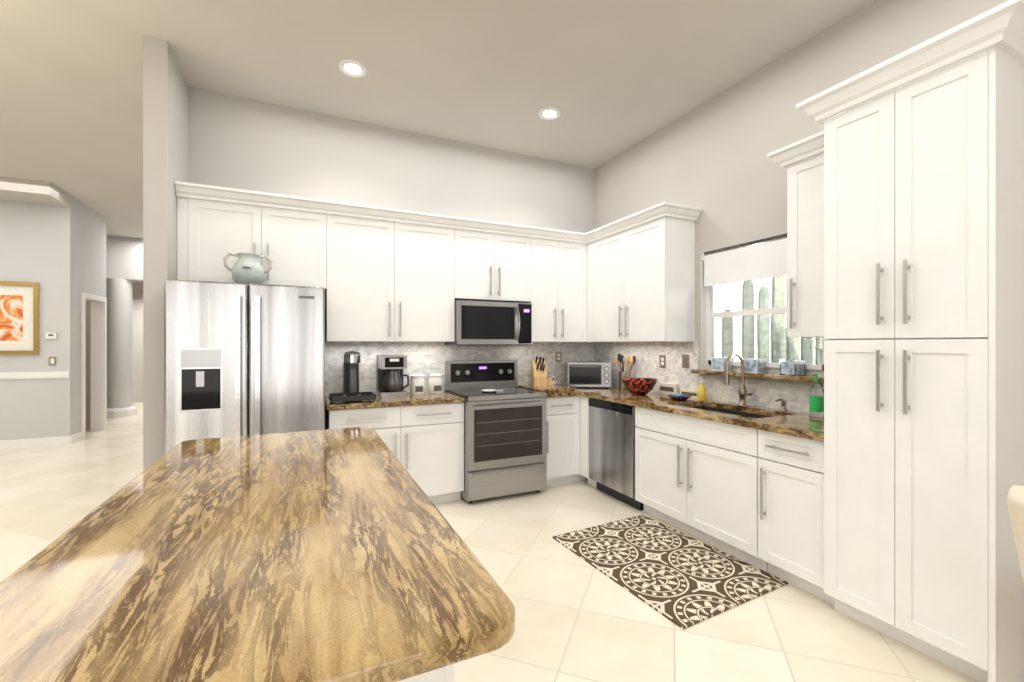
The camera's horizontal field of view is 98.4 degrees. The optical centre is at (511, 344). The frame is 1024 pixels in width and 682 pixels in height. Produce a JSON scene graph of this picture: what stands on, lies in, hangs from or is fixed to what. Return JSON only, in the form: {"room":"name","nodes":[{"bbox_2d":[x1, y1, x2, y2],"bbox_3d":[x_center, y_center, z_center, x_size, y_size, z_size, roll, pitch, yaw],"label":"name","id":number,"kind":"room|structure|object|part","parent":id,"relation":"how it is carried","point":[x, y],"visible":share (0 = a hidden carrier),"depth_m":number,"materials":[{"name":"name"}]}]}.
{"room":"kitchen","nodes":[
{"label":"kitchen","id":0,"kind":"room"},
{"bbox_2d":[0,176,69,206],"bbox_3d":[-8.149,-1.964,4.778,4.870,0.160,0.540,0,0,-25],"label":"crown molding","id":1,"kind":"structure","parent":0,"point":[29,191],"depth_m":5.56,"materials":[{"name":"white wood"}]},
{"bbox_2d":[0,195,74,439],"bbox_3d":[-8.295,-0.334,5.091,4.870,3.420,0.150,0,0,-25],"label":"wall","id":2,"kind":"structure","parent":0,"point":[37,242],"depth_m":5.94,"materials":[{"name":"grey paint"}]},
{"bbox_2d":[0,281,39,354],"bbox_3d":[-6.717,-0.344,5.723,0.865,0.960,0.038,0,0,-25],"label":"framed painting","id":3,"kind":"object","parent":2,"relation":"attached to","point":[19,318],"visible":0.97,"depth_m":5.83,"materials":[{"name":"orange paper"}]},
{"bbox_2d":[0,371,69,379],"bbox_3d":[-8.258,0.416,5.011,4.870,0.090,0.025,0,0,-25],"label":"chair rail","id":4,"kind":"object","parent":2,"relation":"attached to","point":[32,375],"depth_m":5.88,"materials":[{"name":"white wood"}]},
{"bbox_2d":[0,435,72,449],"bbox_3d":[-8.254,1.316,5.019,4.885,0.120,0.015,0,0,-25],"label":"baseboard","id":5,"kind":"structure","parent":2,"relation":"attached to","point":[40,442],"depth_m":5.90,"materials":[{"name":"white wood"}]},
{"bbox_2d":[45,333,56,338],"bbox_3d":[-6.218,-0.114,5.961,0.110,0.080,0.029,0,0,-25],"label":"thermostat","id":6,"kind":"object","parent":2,"relation":"attached to","point":[50,335],"visible":0.96,"depth_m":5.95,"materials":[{"name":"white plastic"}]},
{"bbox_2d":[49,357,55,364],"bbox_3d":[-6.216,0.229,5.973,0.074,0.116,0.008,0,0,-25],"label":"light switch","id":7,"kind":"object","parent":2,"relation":"attached to","point":[52,360],"visible":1,"depth_m":5.97,"materials":[{"name":"white plastic"}]},
{"bbox_2d":[86,301,89,429],"bbox_3d":[-7.665,-0.334,6.694,2.070,3.420,0.100,0,0,-25],"label":"door frame","id":8,"kind":"structure","parent":0,"point":[87,365],"depth_m":7.05,"materials":[{"name":"white wood"}]},
{"bbox_2d":[75,198,105,433],"bbox_3d":[-6.414,-0.334,6.639,0.150,3.420,1.060,0,0,-25],"label":"wall","id":9,"kind":"structure","parent":0,"point":[90,250],"depth_m":6.48,"materials":[{"name":"grey paint"}]},
{"bbox_2d":[73,431,82,443],"bbox_3d":[-6.128,1.316,6.223,0.015,0.120,0.315,0,0,-25],"label":"baseboard","id":10,"kind":"structure","parent":9,"relation":"attached to","point":[77,437],"depth_m":6.22,"materials":[{"name":"white wood"}]},
{"bbox_2d":[81,292,106,438],"bbox_3d":[-6.434,0.314,6.706,0.170,2.125,0.830,0,0,-25],"label":"door frame","id":11,"kind":"structure","parent":9,"relation":"attached to","point":[98,366],"depth_m":6.99,"materials":[{"name":"white wood"}]},
{"bbox_2d":[106,236,142,281],"bbox_3d":[-8.592,-1.644,8.027,6.820,0.800,0.300,0,0,-25],"label":"wall","id":12,"kind":"structure","parent":0,"point":[124,257],"depth_m":8.42,"materials":[{"name":"grey paint"}]},
{"bbox_2d":[133,281,142,401],"bbox_3d":[-9.619,-0.334,10.223,6.820,3.420,0.150,0,0,-25],"label":"wall","id":13,"kind":"structure","parent":0,"point":[137,341],"depth_m":10.48,"materials":[{"name":"grey paint"}]},
{"bbox_2d":[143,35,187,470],"bbox_3d":[-2.504,-0.334,3.212,0.130,3.420,0.580,0,0,-25],"label":"wall","id":14,"kind":"structure","parent":0,"point":[165,126],"depth_m":2.96,"materials":[{"name":"grey paint"}]},
{"bbox_2d":[188,87,594,429],"bbox_3d":[-0.824,-0.334,4.401,4.180,3.420,0.150,0,0,-25],"label":"wall","id":15,"kind":"structure","parent":0,"point":[236,142],"depth_m":4.09,"materials":[{"name":"grey paint"}]},
{"bbox_2d":[174,181,585,341],"bbox_3d":[-0.709,-0.588,4.130,3.894,1.131,0.433,0,0,-25],"label":"upper cabinet","id":16,"kind":"object","parent":15,"relation":"attached to","point":[378,279],"depth_m":3.81,"materials":[{"name":"white wood"}]},
{"bbox_2d":[445,300,531,345],"bbox_3d":[-0.220,-0.193,4.318,0.760,0.414,0.467,0,0,-25],"label":"microwave","id":17,"kind":"object","parent":16,"relation":"attached to","point":[483,323],"visible":0.98,"depth_m":4.15,"materials":[{"name":"metal"}]},
{"bbox_2d":[325,342,593,395],"bbox_3d":[-0.355,0.209,4.531,2.920,0.505,0.012,0,0,-25],"label":"backsplash","id":18,"kind":"structure","parent":15,"relation":"attached to","point":[426,359],"depth_m":4.34,"materials":[{"name":"grey stone"}]},
{"bbox_2d":[555,352,560,361],"bbox_3d":[0.519,0.141,4.928,0.074,0.116,0.007,0,0,-25],"label":"electrical outlet","id":19,"kind":"object","parent":18,"relation":"attached to","point":[557,356],"visible":1,"depth_m":4.92,"materials":[{"name":"white plastic"}]},
{"bbox_2d":[0,0,872,237],"bbox_3d":[-3.988,-2.094,3.942,12.000,0.100,19.000,0,0,-25],"label":"ceiling","id":20,"kind":"structure","parent":0,"point":[609,79],"depth_m":3.24,"materials":[{"name":"beige paint"}]},
{"bbox_2d":[338,59,366,76],"bbox_3d":[-1.178,-2.038,3.269,0.200,0.012,0.200,0,0,-25],"label":"recessed light","id":21,"kind":"object","parent":20,"relation":"in","point":[351,68],"visible":0.98,"depth_m":3.26,"materials":[{"name":"white"}]},
{"bbox_2d":[538,107,560,119],"bbox_3d":[0.333,-2.038,3.910,0.200,0.012,0.200,0,0,-25],"label":"recessed light","id":22,"kind":"object","parent":20,"relation":"in","point":[550,113],"visible":0.98,"depth_m":3.90,"materials":[{"name":"white"}]},
{"bbox_2d":[0,402,1023,681],"bbox_3d":[-3.988,1.426,3.942,12.000,0.100,19.000,0,0,-25],"label":"floor","id":23,"kind":"structure","parent":0,"point":[578,618],"depth_m":2.31,"materials":[{"name":"tile"}]},
{"bbox_2d":[106,278,136,417],"bbox_3d":[-7.559,0.066,8.509,0.540,2.620,0.540,0,0,-25],"label":"column","id":24,"kind":"structure","parent":23,"relation":"on","point":[119,294],"depth_m":8.37,"materials":[{"name":"grey paint"}]},
{"bbox_2d":[164,279,324,453],"bbox_3d":[-1.930,0.481,3.315,0.940,1.790,0.830,0,0,-25],"label":"refrigerator","id":25,"kind":"object","parent":23,"relation":"on","point":[242,359],"visible":0.5,"depth_m":2.96,"materials":[{"name":"metal"}]},
{"bbox_2d":[223,252,272,285],"bbox_3d":[-1.916,-0.537,3.207,0.311,0.245,0.238,0,0,-25],"label":"urn vase","id":26,"kind":"object","parent":25,"relation":"on","point":[247,268],"visible":0.98,"depth_m":3.16,"materials":[{"name":"grey ceramic"}]},
{"bbox_2d":[326,403,463,503],"bbox_3d":[-1.028,0.939,3.860,1.083,0.875,0.651,0,0,-25],"label":"base cabinet","id":27,"kind":"object","parent":23,"relation":"on","point":[424,444],"visible":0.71,"depth_m":3.69,"materials":[{"name":"white wood"}]},
{"bbox_2d":[325,391,464,409],"bbox_3d":[-1.034,0.481,3.854,1.100,0.040,0.637,0,0,-25],"label":"countertop","id":28,"kind":"structure","parent":27,"relation":"on","point":[444,397],"depth_m":3.62,"materials":[{"name":"stone"}]},
{"bbox_2d":[329,392,375,403],"bbox_3d":[-1.285,0.431,3.550,0.335,0.060,0.250,0,0,-25],"label":"tray","id":29,"kind":"object","parent":28,"relation":"on","point":[350,396],"visible":1,"depth_m":3.47,"materials":[{"name":"black plastic"}]},
{"bbox_2d":[342,351,360,392],"bbox_3d":[-1.393,0.260,3.848,0.144,0.402,0.290,0,0,-25],"label":"coffee machine","id":30,"kind":"object","parent":29,"relation":"on","point":[351,360],"visible":0.75,"depth_m":3.80,"materials":[{"name":"black plastic"}]},
{"bbox_2d":[377,355,408,397],"bbox_3d":[-1.063,0.281,3.953,0.248,0.360,0.280,0,0,-25],"label":"drip coffee maker","id":31,"kind":"object","parent":28,"relation":"on","point":[390,374],"visible":1,"depth_m":3.85,"materials":[{"name":"metal"}]},
{"bbox_2d":[409,373,425,394],"bbox_3d":[-0.866,0.362,4.054,0.154,0.198,0.140,0,0,-25],"label":"canister","id":32,"kind":"object","parent":28,"relation":"on","point":[417,384],"visible":1,"depth_m":4.00,"materials":[{"name":"white ceramic"}]},
{"bbox_2d":[428,372,443,393],"bbox_3d":[-0.712,0.362,4.126,0.154,0.198,0.140,0,0,-25],"label":"canister","id":33,"kind":"object","parent":28,"relation":"on","point":[435,382],"visible":1,"depth_m":4.07,"materials":[{"name":"white ceramic"}]},
{"bbox_2d":[399,664,453,681],"bbox_3d":[-0.784,0.931,1.522,0.794,0.890,1.540,0,0,-25],"label":"kitchen island","id":34,"kind":"object","parent":23,"relation":"on","point":[445,674],"depth_m":0.96,"materials":[{"name":"white wood"}]},
{"bbox_2d":[0,427,514,681],"bbox_3d":[-0.755,0.466,1.386,0.850,0.040,1.870,0,0,-25],"label":"island countertop","id":35,"kind":"structure","parent":34,"relation":"on","point":[339,555],"depth_m":0.83,"materials":[{"name":"stone"}]},
{"bbox_2d":[445,360,546,502],"bbox_3d":[-0.159,0.771,4.188,0.760,1.210,0.755,0,0,-25],"label":"range","id":36,"kind":"object","parent":23,"relation":"on","point":[505,434],"visible":0.94,"depth_m":3.93,"materials":[{"name":"metal"}]},
{"bbox_2d":[545,396,596,487],"bbox_3d":[0.657,0.939,4.577,1.041,0.875,0.779,0,0,-25],"label":"base cabinet","id":37,"kind":"object","parent":23,"relation":"on","point":[563,441],"depth_m":4.26,"materials":[{"name":"white wood"}]},
{"bbox_2d":[546,385,577,397],"bbox_3d":[0.336,0.481,4.495,0.390,0.040,0.637,0,0,-25],"label":"countertop","id":38,"kind":"structure","parent":37,"relation":"on","point":[560,393],"depth_m":4.22,"materials":[{"name":"stone"}]},
{"bbox_3d":[0.846,0.939,4.324,0.320,0.875,0.160,0,0,-25],"label":"corner base cabinet filler","id":39,"kind":"part","parent":37,"relation":"part of","materials":[{"name":"white wood"}]},
{"bbox_2d":[589,398,642,510],"bbox_3d":[1.127,0.940,4.017,0.630,0.873,0.626,0,0,-25],"label":"dishwasher","id":40,"kind":"object","parent":23,"relation":"on","point":[612,426],"visible":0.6,"depth_m":3.85,"materials":[{"name":"metal"}]},
{"bbox_2d":[553,515,787,628],"bbox_3d":[0.935,1.370,2.834,0.918,0.010,1.183,0,0,-25],"label":"rug","id":41,"kind":"object","parent":23,"relation":"on","point":[680,579],"visible":0.93,"depth_m":2.69,"materials":[{"name":"brown fabric"}]},
{"bbox_2d":[635,406,773,571],"bbox_3d":[1.496,0.939,3.243,0.651,0.875,1.077,0,0,-25],"label":"base cabinet","id":42,"kind":"object","parent":23,"relation":"on","point":[697,477],"visible":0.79,"depth_m":3.01,"materials":[{"name":"white wood"}]},
{"bbox_2d":[566,385,823,441],"bbox_3d":[1.279,0.481,3.700,0.637,0.040,2.875,0,0,-25],"label":"countertop","id":43,"kind":"structure","parent":42,"relation":"on","point":[800,424],"depth_m":3.20,"materials":[{"name":"stone"}]},
{"bbox_2d":[518,384,575,391],"bbox_3d":[0.351,0.446,4.520,0.410,0.030,0.490,0,0,-25],"label":"cutting board","id":44,"kind":"object","parent":43,"relation":"on","point":[554,388],"visible":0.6,"depth_m":4.38,"materials":[{"name":"brown wood"}]},
{"bbox_2d":[531,356,551,385],"bbox_3d":[0.285,0.276,4.616,0.206,0.308,0.273,0,0,-25],"label":"knife block","id":45,"kind":"object","parent":44,"relation":"on","point":[538,373],"visible":1,"depth_m":4.53,"materials":[{"name":"brown wood"}]},
{"bbox_2d":[549,376,554,383],"bbox_3d":[0.431,0.388,4.738,0.050,0.085,0.042,0,0,-25],"label":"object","id":46,"kind":"object","parent":44,"relation":"on","point":[553,379],"visible":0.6,"depth_m":4.72,"materials":[{"name":"plastic"}]},
{"bbox_2d":[567,361,610,387],"bbox_3d":[0.822,0.326,4.739,0.450,0.270,0.338,0,0,7],"label":"toaster oven","id":47,"kind":"object","parent":43,"relation":"on","point":[588,373],"visible":0.96,"depth_m":4.60,"materials":[{"name":"metal"}]},
{"bbox_2d":[614,354,635,389],"bbox_3d":[1.156,0.279,4.478,0.174,0.364,0.213,0,0,-25],"label":"utensil crock","id":48,"kind":"object","parent":43,"relation":"on","point":[631,360],"visible":0.9,"depth_m":4.46,"materials":[{"name":"wood"}]},
{"bbox_2d":[621,378,657,394],"bbox_3d":[1.169,0.391,4.058,0.324,0.140,0.324,0,0,-25],"label":"decorative bowl","id":49,"kind":"object","parent":43,"relation":"on","point":[639,386],"visible":1,"depth_m":3.96,"materials":[{"name":"red ceramic"}]},
{"bbox_2d":[658,382,678,394],"bbox_3d":[1.434,0.411,4.055,0.042,0.100,0.210,0,0,-25],"label":"block sign","id":50,"kind":"object","parent":43,"relation":"on","point":[667,388],"visible":0.9,"depth_m":4.04,"materials":[{"name":"white wood"}]},
{"bbox_2d":[667,394,691,399],"bbox_3d":[1.387,0.441,3.663,0.196,0.040,0.196,0,0,-25],"label":"dish","id":51,"kind":"object","parent":43,"relation":"on","point":[678,397],"visible":1,"depth_m":3.62,"materials":[{"name":"blue ceramic"}]},
{"bbox_2d":[680,389,697,398],"bbox_3d":[1.545,0.428,3.817,0.042,0.065,0.205,0,0,-25],"label":"block sign","id":52,"kind":"object","parent":43,"relation":"on","point":[693,393],"visible":0.67,"depth_m":3.80,"materials":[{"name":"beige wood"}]},
{"bbox_2d":[698,377,705,399],"bbox_3d":[1.568,0.366,3.648,0.067,0.189,0.064,0,0,-25],"label":"soap bottle","id":53,"kind":"object","parent":43,"relation":"on","point":[701,391],"visible":1,"depth_m":3.63,"materials":[{"name":"yellow plastic"}]},
{"bbox_2d":[690,406,745,413],"bbox_3d":[1.474,0.609,3.311,0.384,0.214,0.436,0,0,-25],"label":"sink bowl","id":54,"kind":"object","parent":43,"relation":"attached to","point":[698,407],"depth_m":3.45,"materials":[{"name":"metal"}]},
{"bbox_2d":[724,353,752,405],"bbox_3d":[1.671,0.263,3.237,0.219,0.396,0.136,0,0,-25],"label":"faucet","id":55,"kind":"object","parent":43,"relation":"on","point":[743,393],"visible":1,"depth_m":3.28,"materials":[{"name":"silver metal"}]},
{"bbox_2d":[733,413,770,417],"bbox_3d":[1.636,0.589,2.964,0.384,0.174,0.286,0,0,-25],"label":"sink bowl","id":56,"kind":"object","parent":43,"relation":"attached to","point":[745,414],"depth_m":3.15,"materials":[{"name":"metal"}]},
{"bbox_2d":[775,398,787,411],"bbox_3d":[1.844,0.416,3.027,0.111,0.090,0.049,0,0,-25],"label":"soap dispenser","id":57,"kind":"object","parent":43,"relation":"on","point":[783,405],"visible":1,"depth_m":3.02,"materials":[{"name":"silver metal"}]},
{"bbox_2d":[810,374,823,416],"bbox_3d":[1.945,0.326,2.820,0.079,0.270,0.077,0,0,-25],"label":"sanitizer bottle","id":58,"kind":"object","parent":43,"relation":"on","point":[816,399],"visible":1,"depth_m":2.79,"materials":[{"name":"green plastic"}]},
{"bbox_2d":[758,430,833,604],"bbox_3d":[1.806,0.939,2.576,0.648,0.875,0.386,0,0,-25],"label":"base cabinet","id":59,"kind":"object","parent":23,"relation":"on","point":[791,509],"visible":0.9,"depth_m":2.45,"materials":[{"name":"white wood"}]},
{"bbox_2d":[796,0,1023,681],"bbox_3d":[1.982,0.065,2.095,0.744,2.624,0.795,0,0,-25],"label":"pantry","id":60,"kind":"object","parent":23,"relation":"on","point":[924,326],"visible":1,"depth_m":1.87,"materials":[{"name":"white wood"}]},
{"bbox_2d":[1007,485,1023,582],"bbox_3d":[1.908,0.902,1.274,0.700,0.948,0.470,0,0,-25],"label":"dining chair","id":61,"kind":"object","parent":23,"relation":"on","point":[1015,499],"visible":1,"depth_m":1.33,"materials":[{"name":"leather"}]},
{"bbox_2d":[595,0,1007,412],"bbox_3d":[2.833,-0.334,1.337,0.150,3.420,8.500,0,0,-25],"label":"wall","id":62,"kind":"structure","parent":0,"point":[719,167],"depth_m":3.34,"materials":[{"name":"grey paint"}]},
{"bbox_2d":[586,202,701,341],"bbox_3d":[1.190,-0.589,4.165,0.423,1.130,1.110,0,0,-25],"label":"upper cabinet","id":63,"kind":"object","parent":62,"relation":"attached to","point":[640,280],"depth_m":3.90,"materials":[{"name":"white wood"}]},
{"bbox_2d":[594,339,823,412],"bbox_3d":[1.576,0.209,3.833,0.012,0.505,2.888,0,0,-25],"label":"backsplash","id":64,"kind":"structure","parent":62,"relation":"attached to","point":[767,393],"depth_m":3.86,"materials":[{"name":"grey tile"}]},
{"bbox_2d":[660,355,665,367],"bbox_3d":[1.416,0.161,4.151,0.007,0.116,0.074,0,0,-25],"label":"electrical outlet","id":65,"kind":"object","parent":64,"relation":"attached to","point":[663,361],"visible":1,"depth_m":4.14,"materials":[{"name":"white plastic"}]},
{"bbox_2d":[682,355,688,367],"bbox_3d":[1.532,0.151,3.902,0.008,0.116,0.074,0,0,-25],"label":"light switch","id":66,"kind":"object","parent":64,"relation":"attached to","point":[685,361],"visible":1,"depth_m":3.90,"materials":[{"name":"beige plastic"}]},
{"bbox_2d":[691,369,823,382],"bbox_3d":[1.815,0.230,3.295,0.145,0.032,1.090,0,0,-25],"label":"window sill","id":67,"kind":"structure","parent":62,"relation":"attached to","point":[805,378],"depth_m":3.17,"materials":[{"name":"stone"}]},
{"bbox_2d":[712,357,731,370],"bbox_3d":[1.690,0.161,3.561,0.096,0.105,0.112,0,0,-25],"label":"cube","id":68,"kind":"object","parent":67,"relation":"on","point":[718,363],"visible":0.83,"depth_m":3.53,"materials":[{"name":"blue glass"}]},
{"bbox_2d":[744,358,765,372],"bbox_3d":[1.813,0.161,3.298,0.096,0.105,0.112,0,0,-25],"label":"cube","id":69,"kind":"object","parent":67,"relation":"on","point":[753,365],"visible":0.91,"depth_m":3.26,"materials":[{"name":"blue glass"}]},
{"bbox_2d":[780,360,804,375],"bbox_3d":[1.931,0.161,3.045,0.096,0.105,0.112,0,0,-25],"label":"cube","id":70,"kind":"object","parent":67,"relation":"on","point":[793,367],"visible":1,"depth_m":3.01,"materials":[{"name":"blue glass"}]},
{"bbox_2d":[701,232,825,375],"bbox_3d":[1.899,-0.284,3.334,0.150,1.001,1.032,0,0,-25],"label":"window","id":71,"kind":"structure","parent":62,"relation":"in","point":[745,319],"depth_m":3.42,"materials":[{"name":"clear glass"}]},
{"bbox_2d":[702,236,786,286],"bbox_3d":[1.854,-0.632,3.313,0.049,0.293,1.018,0,0,-25],"label":"window blind","id":72,"kind":"object","parent":71,"relation":"attached to","point":[761,260],"visible":0.58,"depth_m":3.38,"materials":[{"name":"white fabric"}]},
{"bbox_2d":[767,131,823,336],"bbox_3d":[1.886,-0.614,2.643,0.453,1.140,0.444,0,0,-25],"label":"upper cabinet","id":73,"kind":"object","parent":62,"relation":"attached to","point":[805,244],"visible":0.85,"depth_m":2.61,"materials":[{"name":"white wood"}]}
]}

